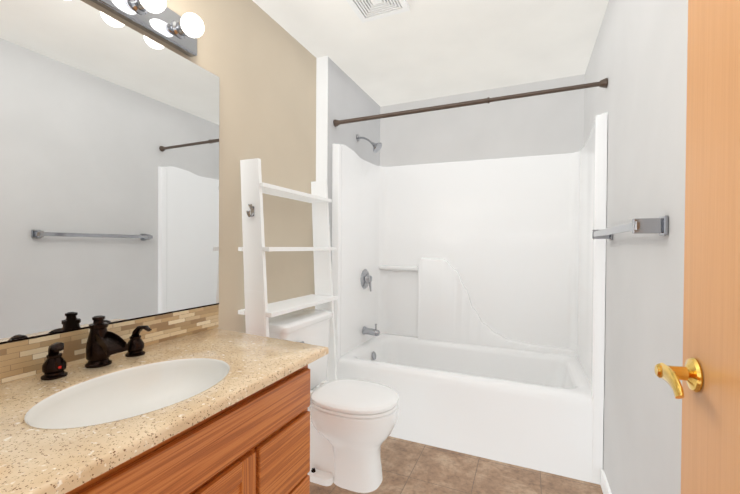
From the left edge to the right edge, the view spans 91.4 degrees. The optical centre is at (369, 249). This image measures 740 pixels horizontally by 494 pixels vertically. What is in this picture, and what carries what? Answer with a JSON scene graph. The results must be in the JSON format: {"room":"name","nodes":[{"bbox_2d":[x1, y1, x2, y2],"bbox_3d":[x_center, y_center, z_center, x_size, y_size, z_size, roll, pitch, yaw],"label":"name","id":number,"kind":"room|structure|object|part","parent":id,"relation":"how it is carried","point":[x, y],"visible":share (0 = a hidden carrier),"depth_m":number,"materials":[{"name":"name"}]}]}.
{"room":"bathroom","nodes":[
{"label":"bathroom","id":0,"kind":"room"},
{"bbox_2d":[0,0,315,383],"bbox_3d":[-0.602,-0.046,1.978,0.100,2.440,3.035,1,1,24],"label":"wall","id":1,"kind":"structure","parent":0,"point":[257,60],"depth_m":1.90,"materials":[{"name":"beige paint"}]},
{"bbox_2d":[0,0,218,343],"bbox_3d":[-0.899,-0.264,1.149,0.008,1.028,1.069,1,1,24],"label":"mirror","id":2,"kind":"object","parent":1,"relation":"attached to","point":[109,168],"visible":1,"depth_m":1.18,"materials":[{"name":"clear glass"}]},
{"bbox_2d":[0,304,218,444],"bbox_3d":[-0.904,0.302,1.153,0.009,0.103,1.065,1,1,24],"label":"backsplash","id":3,"kind":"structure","parent":1,"relation":"attached to","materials":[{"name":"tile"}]},
{"bbox_2d":[90,0,203,56],"bbox_3d":[-0.837,-0.855,1.099,0.151,0.120,0.815,1,1,24],"label":"sconce","id":4,"kind":"object","parent":1,"relation":"attached to","point":[159,20],"visible":1,"depth_m":1.34,"materials":[{"name":"silver metal"}]},
{"bbox_2d":[327,57,379,264],"bbox_3d":[-0.138,-0.051,2.817,0.080,2.440,0.925,1,1,24],"label":"wall","id":5,"kind":"structure","parent":0,"point":[349,97],"depth_m":2.65,"materials":[{"name":"grey paint"}]},
{"bbox_2d":[333,78,607,126],"bbox_3d":[0.482,-0.855,2.146,1.571,0.048,0.048,1,1,24],"label":"rail","id":6,"kind":"object","parent":5,"relation":"attached to","point":[602,83],"visible":1,"depth_m":2.08,"materials":[{"name":"brown metal"}]},
{"bbox_2d":[252,0,608,106],"bbox_3d":[0.031,-1.284,1.203,1.855,0.060,3.935,1,1,24],"label":"ceiling","id":7,"kind":"structure","parent":0,"point":[424,50],"depth_m":2.19,"materials":[{"name":"paint"}]},
{"bbox_2d":[346,0,409,22],"bbox_3d":[0.030,-1.252,1.806,0.270,0.015,0.270,1,1,24],"label":"ceiling vent","id":8,"kind":"object","parent":7,"relation":"in","point":[367,10],"visible":1,"depth_m":1.86,"materials":[{"name":"white plastic"}]},
{"bbox_2d":[310,436,602,493],"bbox_3d":[0.014,1.215,1.226,1.855,0.060,3.935,1,1,24],"label":"floor","id":9,"kind":"structure","parent":0,"point":[410,467],"depth_m":1.88,"materials":[{"name":"tile"}]},
{"bbox_2d":[0,304,328,493],"bbox_3d":[-0.627,0.693,1.034,0.618,0.975,1.065,1,1,24],"label":"bathroom vanity","id":10,"kind":"object","parent":9,"relation":"on","point":[216,410],"visible":1,"depth_m":1.00,"materials":[{"name":"brown wood"}]},
{"bbox_2d":[40,315,151,380],"bbox_3d":[-0.813,0.279,1.106,0.124,0.151,0.286,1,1,24],"label":"faucet","id":11,"kind":"object","parent":10,"relation":"on","point":[102,343],"depth_m":1.09,"materials":[{"name":"black metal"}]},
{"bbox_2d":[238,158,337,386],"bbox_3d":[-0.419,0.368,2.004,0.219,1.610,0.689,1,1,24],"label":"ladder shelf","id":12,"kind":"object","parent":9,"relation":"on","point":[258,311],"visible":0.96,"depth_m":1.75,"materials":[{"name":"white wood"}]},
{"bbox_2d":[268,309,398,492],"bbox_3d":[-0.188,0.772,1.920,0.697,0.806,0.486,1,1,24],"label":"toilet","id":13,"kind":"object","parent":9,"relation":"on","point":[353,423],"visible":0.75,"depth_m":1.79,"materials":[{"name":"white ceramic"}]},
{"bbox_3d":[-0.086,0.758,1.875,0.472,0.048,0.368,1,1,24],"label":"seat","id":14,"kind":"part","parent":13,"relation":"part of","materials":[{"name":"white plastic"}]},
{"bbox_2d":[332,113,607,484],"bbox_3d":[0.631,0.145,2.515,1.570,2.061,0.860,1,1,24],"label":"bathtub","id":15,"kind":"object","parent":9,"relation":"on","point":[469,310],"visible":0.92,"depth_m":2.67,"materials":[{"name":"white plastic"}]},
{"bbox_2d":[380,74,584,166],"bbox_3d":[0.789,-0.046,2.972,1.655,2.440,0.100,1,1,24],"label":"wall","id":16,"kind":"structure","parent":0,"point":[548,124],"depth_m":2.85,"materials":[{"name":"grey paint"}]},
{"bbox_2d":[584,0,687,493],"bbox_3d":[1.007,-0.028,1.276,0.100,2.440,3.035,1,1,24],"label":"wall","id":17,"kind":"structure","parent":0,"point":[638,58],"depth_m":1.24,"materials":[{"name":"grey paint"}]},
{"bbox_2d":[601,469,611,493],"bbox_3d":[0.944,1.149,1.304,0.014,0.085,1.121,1,1,24],"label":"baseboard","id":18,"kind":"structure","parent":17,"relation":"attached to","point":[605,487],"depth_m":1.74,"materials":[{"name":"white wood"}]},
{"bbox_2d":[592,215,668,239],"bbox_3d":[0.952,-0.072,1.376,0.079,0.056,0.775,1,1,24],"label":"towel rail","id":19,"kind":"object","parent":17,"relation":"attached to","point":[659,226],"visible":1,"depth_m":1.05,"materials":[{"name":"silver metal"}]},
{"bbox_2d":[654,0,739,493],"bbox_3d":[0.500,0.173,0.416,0.106,2.023,0.780,1,1,24],"label":"door","id":20,"kind":"structure","parent":17,"relation":"in","point":[707,390],"depth_m":0.65,"materials":[{"name":"brown wood"}]},
{"bbox_3d":[0.596,0.244,0.691,0.064,0.066,0.130,1,1,24],"label":"handle","id":21,"kind":"part","parent":20,"relation":"part of","materials":[{"name":"gold metal"}]}
]}

